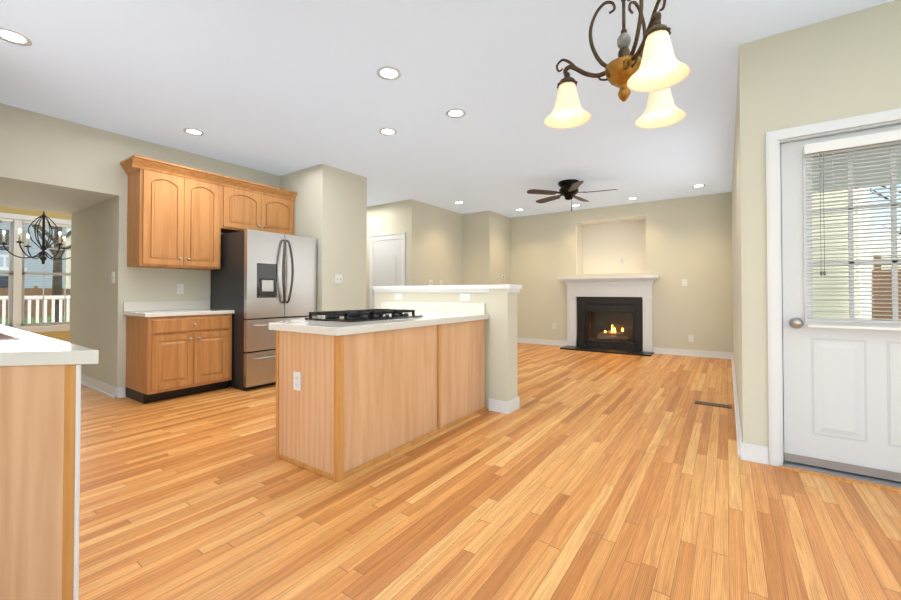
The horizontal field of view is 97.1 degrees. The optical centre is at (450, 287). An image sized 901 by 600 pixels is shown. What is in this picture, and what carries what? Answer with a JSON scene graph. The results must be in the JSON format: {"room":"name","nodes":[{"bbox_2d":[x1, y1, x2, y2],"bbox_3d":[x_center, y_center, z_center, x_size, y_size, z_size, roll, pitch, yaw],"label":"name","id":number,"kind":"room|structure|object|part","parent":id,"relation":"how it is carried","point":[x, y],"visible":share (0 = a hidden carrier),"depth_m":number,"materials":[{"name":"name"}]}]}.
{"room":"kitchen and living room","nodes":[
{"label":"kitchen and living room","id":0,"kind":"room"},
{"bbox_2d":[372,284,521,413],"bbox_3d":[-0.112,0.563,4.169,1.755,1.163,0.253,-1,-1,35],"label":"wall","id":1,"kind":"structure","parent":0,"point":[501,385],"depth_m":3.69,"materials":[{"name":"paint"}]},
{"bbox_2d":[394,293,401,299],"bbox_3d":[-0.576,0.102,4.378,0.115,0.070,0.008,-1,-1,35],"label":"outlet","id":2,"kind":"object","parent":1,"relation":"attached to","point":[397,296],"visible":1,"depth_m":4.38,"materials":[{"name":"white plastic"}]},
{"bbox_2d":[381,301,484,312],"bbox_3d":[-0.232,0.204,4.127,1.350,0.100,0.021,-1,-1,35],"label":"backsplash","id":3,"kind":"structure","parent":1,"relation":"attached to","point":[419,307],"depth_m":4.03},
{"bbox_2d":[460,293,469,300],"bbox_3d":[0.139,0.096,3.882,0.115,0.070,0.008,-1,-1,35],"label":"outlet","id":4,"kind":"object","parent":1,"relation":"attached to","point":[464,297],"visible":1,"depth_m":3.88,"materials":[{"name":"white plastic"}]},
{"bbox_2d":[0,0,900,455],"bbox_3d":[-1.214,-0.216,4.866,13.500,2.740,10.550,-1,-1,35],"label":"wall","id":5,"kind":"structure","parent":0,"point":[712,248],"depth_m":4.76,"materials":[{"name":"paint"}]},
{"bbox_2d":[0,212,70,332],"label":"window","id":6,"kind":"structure","parent":5,"relation":"in","point":[16,288],"depth_m":7.18,"materials":[{"name":"white wood"}]},
{"bbox_2d":[0,218,12,278],"bbox_3d":[-7.804,-0.680,6.996,0.040,1.052,0.152,-1,-1,35],"label":"window blinds","id":7,"kind":"object","parent":6,"relation":"attached to","point":[3,219],"depth_m":7.01,"materials":[{"name":"white plastic"}]},
{"bbox_2d":[5,306,11,326],"bbox_3d":[-7.784,0.516,7.010,0.040,0.353,0.072,-1,-1,35],"label":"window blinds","id":8,"kind":"object","parent":6,"relation":"attached to","point":[10,306],"depth_m":7.01,"materials":[{"name":"white plastic"}]},
{"bbox_3d":[-8.604,0.720,8.552,2.840,1.660,9.500,-1,-1,35],"label":"porch railing","id":9,"kind":"part","parent":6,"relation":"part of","materials":[{"name":"white wood"}]},
{"bbox_2d":[21,311,69,325],"bbox_3d":[-7.514,0.574,7.398,0.040,0.251,0.633,-1,-1,35],"label":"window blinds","id":10,"kind":"object","parent":6,"relation":"attached to","point":[43,311],"depth_m":7.39,"materials":[{"name":"white"}]},
{"bbox_2d":[23,220,70,276],"bbox_3d":[-7.511,-0.702,7.419,0.040,1.001,0.629,-1,-1,35],"label":"window blinds","id":11,"kind":"object","parent":6,"relation":"attached to","point":[34,222],"depth_m":7.46,"materials":[{"name":"white plastic"}]},
{"bbox_2d":[81,374,121,397],"bbox_3d":[-4.172,1.098,4.615,1.808,0.105,0.047,-1,-1,35],"label":"baseboard","id":12,"kind":"structure","parent":5,"relation":"attached to","point":[111,391],"depth_m":4.34,"materials":[{"name":"white wood"}]},
{"bbox_2d":[111,272,114,282],"bbox_3d":[-3.570,-0.105,4.206,0.070,0.115,0.016,-1,-1,35],"label":"light switch","id":13,"kind":"object","parent":5,"relation":"attached to","point":[113,277],"visible":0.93,"depth_m":4.20,"materials":[{"name":"white plastic"}]},
{"bbox_2d":[124,156,223,269],"bbox_3d":[-3.033,-0.755,4.413,0.368,1.084,0.779,-1,-1,35],"label":"upper cabinet","id":14,"kind":"object","parent":5,"relation":"attached to","point":[180,217],"depth_m":4.22,"materials":[{"name":"brown wood"}]},
{"bbox_2d":[177,284,183,293],"bbox_3d":[-3.120,0.020,4.597,0.008,0.115,0.070,-1,-1,35],"label":"outlet","id":15,"kind":"object","parent":5,"relation":"attached to","point":[180,288],"visible":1,"depth_m":4.60,"materials":[{"name":"white plastic"}]},
{"bbox_2d":[224,175,295,234],"bbox_3d":[-2.539,-0.986,5.128,0.368,0.604,0.955,-1,-1,35],"label":"upper cabinet","id":16,"kind":"object","parent":5,"relation":"attached to","point":[247,205],"depth_m":4.97,"materials":[{"name":"brown wood"}]},
{"bbox_2d":[335,274,341,282],"bbox_3d":[-1.481,-0.111,5.288,0.016,0.115,0.116,-1,-1,35],"label":"light switch","id":17,"kind":"object","parent":5,"relation":"attached to","point":[338,278],"visible":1,"depth_m":5.28,"materials":[{"name":"white plastic"}]},
{"bbox_2d":[369,232,405,308],"bbox_3d":[-1.192,0.102,7.323,0.906,2.165,0.078,-1,-1,35],"label":"closet door","id":18,"kind":"structure","parent":5,"relation":"in","point":[387,259],"depth_m":7.35,"materials":[{"name":"white wood"}]},
{"bbox_2d":[517,338,566,345],"bbox_3d":[1.841,1.146,8.402,1.270,0.105,0.028,-1,-1,35],"label":"baseboard","id":19,"kind":"structure","parent":5,"relation":"attached to","point":[519,340],"depth_m":8.34,"materials":[{"name":"white wood"}]},
{"bbox_2d":[558,275,658,351],"bbox_3d":[2.939,0.492,7.535,1.793,1.391,0.210,-1,-1,35],"label":"fireplace mantel","id":20,"kind":"object","parent":5,"relation":"attached to","point":[618,286],"visible":0.94,"depth_m":7.48,"materials":[{"name":"white wood"}]},
{"bbox_2d":[682,279,686,285],"bbox_3d":[4.052,-0.081,6.894,0.070,0.115,0.009,-1,-1,35],"label":"light switch","id":21,"kind":"object","parent":5,"relation":"attached to","point":[684,282],"visible":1,"depth_m":6.89,"materials":[{"name":"white plastic"}]},
{"bbox_2d":[653,347,730,358],"bbox_3d":[4.109,1.126,6.827,1.131,0.105,0.026,-1,-1,35],"label":"baseboard","id":22,"kind":"structure","parent":5,"relation":"attached to","point":[698,353],"depth_m":6.80,"materials":[{"name":"white wood"}]},
{"bbox_2d":[731,353,748,460],"bbox_3d":[3.258,1.097,4.547,0.049,0.105,4.748,-1,-1,35],"label":"baseboard","id":23,"kind":"structure","parent":5,"relation":"attached to","point":[742,448],"depth_m":3.03,"materials":[{"name":"white wood"}]},
{"bbox_2d":[766,108,900,491],"bbox_3d":[2.467,0.063,2.323,0.978,2.117,0.225,-1,-1,35],"label":"door frame","id":24,"kind":"structure","parent":5,"relation":"attached to","point":[776,139],"depth_m":2.51,"materials":[{"name":"white painted wood"}]},
{"bbox_2d":[780,124,900,481],"bbox_3d":[2.442,0.085,2.287,0.820,2.012,0.133,-1,-1,35],"label":"entry door","id":25,"kind":"structure","parent":5,"relation":"in","point":[841,399],"depth_m":2.40,"materials":[{"name":"painted wood"},{"name":"glass"},{"name":"metal"}]},
{"bbox_2d":[803,129,900,330],"bbox_3d":[2.426,-0.315,2.272,0.610,1.112,0.062,-1,-1,35],"label":"door blinds","id":26,"kind":"object","parent":25,"relation":"attached to","point":[887,138],"visible":0.85,"depth_m":2.32,"materials":[{"name":"white plastic"}]},
{"bbox_2d":[0,0,900,217],"bbox_3d":[-1.536,-1.648,3.982,15.500,0.100,13.000,-1,-1,35],"label":"ceiling","id":27,"kind":"structure","parent":0,"point":[279,87],"depth_m":3.21,"materials":[{"name":"white paint"}]},
{"bbox_2d":[0,27,31,45],"bbox_3d":[-2.825,-1.612,2.563,0.183,0.006,0.183,0,-1,29],"label":"recessed light","id":28,"kind":"object","parent":27,"relation":"in","point":[8,35],"depth_m":2.57,"materials":[{"name":"white"}]},
{"bbox_2d":[0,211,70,263],"bbox_3d":[-6.144,-0.957,6.014,0.854,1.228,0.854,-1,-1,35],"label":"dining chandelier","id":29,"kind":"object","parent":27,"relation":"hanging from","point":[42,254],"visible":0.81,"depth_m":6.00,"materials":[{"name":"black metal"}]},
{"bbox_2d":[183,128,203,135],"bbox_3d":[-2.632,-1.593,4.084,0.183,0.006,0.183,0,-1,29],"label":"recessed light","id":30,"kind":"object","parent":27,"relation":"in","point":[191,131],"depth_m":4.08,"materials":[{"name":"white"}]},
{"bbox_2d":[379,128,396,135],"bbox_3d":[-0.641,-1.593,4.078,0.183,0.006,0.183,0,-1,26],"label":"recessed light","id":31,"kind":"object","parent":27,"relation":"in","point":[385,131],"depth_m":4.08,"materials":[{"name":"white"}]},
{"bbox_2d":[377,66,400,79],"bbox_3d":[-0.462,-1.607,2.993,0.183,0.006,0.183,0,-1,11],"label":"recessed light","id":32,"kind":"object","parent":27,"relation":"in","point":[385,72],"depth_m":2.99,"materials":[{"name":"white"}]},
{"bbox_2d":[446,109,465,117],"bbox_3d":[0.049,-1.598,3.660,0.183,0.006,0.183,0,-1,26],"label":"recessed light","id":33,"kind":"object","parent":27,"relation":"in","point":[453,113],"depth_m":3.67,"materials":[{"name":"white"}]},
{"bbox_2d":[527,179,616,210],"bbox_3d":[1.802,-1.347,5.968,1.277,0.450,1.256,-1,-1,35],"label":"ceiling fan","id":34,"kind":"object","parent":27,"relation":"hanging from","point":[568,189],"visible":1,"depth_m":5.86,"materials":[{"name":"brown metal"}]},
{"bbox_2d":[544,0,689,128],"bbox_3d":[0.867,-1.274,2.111,0.722,0.694,0.735,-1,-1,35],"label":"chandelier","id":35,"kind":"object","parent":27,"relation":"hanging from","point":[654,67],"visible":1,"depth_m":2.05,"materials":[{"name":"white glass"}]},
{"bbox_2d":[692,184,705,187],"bbox_3d":[3.837,-1.567,6.156,0.183,0.006,0.183,0,-1,29],"label":"recessed light","id":36,"kind":"object","parent":27,"relation":"in","point":[699,185],"depth_m":6.14,"materials":[{"name":"white"}]},
{"bbox_2d":[78,343,900,599],"bbox_3d":[-1.536,1.172,3.946,15.500,0.060,13.000,-1,-1,35],"label":"floor","id":37,"kind":"structure","parent":0,"point":[582,475],"depth_m":2.02,"materials":[{"name":"brown wood"}]},
{"bbox_2d":[0,325,98,599],"bbox_3d":[-2.307,0.477,1.743,2.184,1.274,0.643,-1,-1,35],"label":"kitchen counter","id":38,"kind":"object","parent":37,"relation":"on","point":[40,399],"visible":1,"depth_m":1.37,"materials":[{"name":"brown wood"}]},
{"bbox_2d":[123,301,234,403],"bbox_3d":[-2.919,0.652,4.319,0.641,0.990,0.845,-1,-1,35],"label":"base cabinet","id":39,"kind":"object","parent":37,"relation":"on","point":[175,349],"visible":1,"depth_m":4.12,"materials":[{"name":"brown wood"}]},
{"bbox_2d":[210,229,316,390],"bbox_3d":[-2.285,0.260,4.949,0.916,1.790,0.905,-1,-1,35],"label":"refrigerator","id":40,"kind":"object","parent":37,"relation":"on","point":[260,280],"visible":0.77,"depth_m":4.56,"materials":[{"name":"grey metal"}]},
{"bbox_2d":[269,329,276,456],"bbox_3d":[-0.987,0.717,3.579,0.824,0.840,1.737,-1,-1,35],"label":"base cabinet","id":41,"kind":"object","parent":37,"relation":"on","point":[269,329],"depth_m":2.64,"materials":[{"name":"brown wood"}]},
{"bbox_2d":[277,321,486,481],"bbox_3d":[-0.411,0.712,3.180,0.628,0.840,1.737,-1,-1,35],"label":"base cabinet","id":42,"kind":"object","parent":37,"relation":"on","point":[370,393],"depth_m":2.59,"materials":[{"name":"brown wood"}]},
{"bbox_2d":[293,371,300,390],"bbox_3d":[-0.972,0.594,2.521,0.070,0.115,0.008,-1,-1,35],"label":"outlet","id":43,"kind":"object","parent":42,"relation":"attached to","point":[296,380],"visible":1,"depth_m":2.52,"materials":[{"name":"white plastic"}]},
{"bbox_2d":[269,309,488,336],"bbox_3d":[-0.759,0.269,3.423,1.504,0.048,1.777,-1,-1,35],"label":"countertop","id":44,"kind":"structure","parent":42,"relation":"on","point":[322,328],"depth_m":2.64,"materials":[{"name":"white stone"}]},
{"bbox_2d":[305,309,422,321],"bbox_3d":[-0.654,0.212,3.115,0.510,0.056,0.760,-1,-1,35],"label":"gas cooktop","id":45,"kind":"object","parent":44,"relation":"in","point":[360,315],"visible":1,"depth_m":2.94,"materials":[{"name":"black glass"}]},
{"bbox_2d":[560,297,653,356],"bbox_3d":[3.005,0.686,7.575,1.570,1.004,0.890,-1,-1,35],"label":"firebox","id":46,"kind":"object","parent":37,"relation":"on","point":[596,316],"visible":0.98,"depth_m":7.71,"materials":[{"name":"black metal"}]},
{"bbox_2d":[597,326,628,340],"bbox_3d":[3.166,0.883,7.793,0.563,0.305,0.209,0,-1,31],"label":"fire","id":47,"kind":"object","parent":46,"relation":"in","point":[604,336],"depth_m":7.74,"materials":[{"name":"ceramic"}]},
{"bbox_2d":[694,401,731,408],"bbox_3d":[2.543,1.137,3.861,0.300,0.007,0.110,-1,-1,35],"label":"floor vent","id":48,"kind":"object","parent":37,"relation":"in","point":[713,404],"visible":1,"depth_m":3.85,"materials":[{"name":"brown metal"}]},
{"label":"outside","id":49,"kind":"structure","parent":0,"visible":0},
{"bbox_2d":[0,306,872,324],"bbox_3d":[-2.228,1.805,22.677,90.000,0.150,85.000,-1,-1,35],"label":"ground","id":50,"kind":"structure","parent":49,"point":[34,321],"depth_m":21.10,"materials":[{"name":"green plant"}]},
{"bbox_2d":[0,286,70,319],"bbox_3d":[-22.178,0.812,20.100,0.170,1.770,32.000,-1,-1,35],"label":"fence","id":51,"kind":"object","parent":50,"relation":"on","point":[31,291],"visible":0.08,"depth_m":20.77,"materials":[{"name":"brown wood"}]},
{"bbox_2d":[0,221,70,288],"bbox_3d":[-36.117,-3.001,26.170,10.400,9.550,15.000,-1,-1,35],"label":"house","id":52,"kind":"structure","parent":50,"relation":"on","point":[30,281],"depth_m":27.56,"materials":[{"name":"grey"}]},
{"bbox_2d":[31,186,900,321],"bbox_3d":[7.760,-4.575,19.197,58.275,12.625,14.017,0,-1,-15],"label":"trees","id":53,"kind":"object","parent":50,"relation":"on","point":[56,289],"visible":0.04,"depth_m":14.92,"materials":[{"name":"brown plant"}]},
{"bbox_2d":[812,187,871,319],"bbox_3d":[8.106,-3.667,13.080,6.600,10.550,9.700,-1,-1,35],"label":"neighbor house","id":54,"kind":"structure","parent":50,"relation":"on","point":[841,278],"depth_m":7.89,"materials":[{"name":"beige"}]},
{"bbox_2d":[872,257,900,320],"bbox_3d":[11.940,0.403,6.801,6.600,2.250,0.240,-1,-1,35],"label":"lattice","id":55,"kind":"object","parent":50,"relation":"on","point":[883,293],"visible":0.4,"depth_m":8.56,"materials":[{"name":"brown wood"}]}
]}

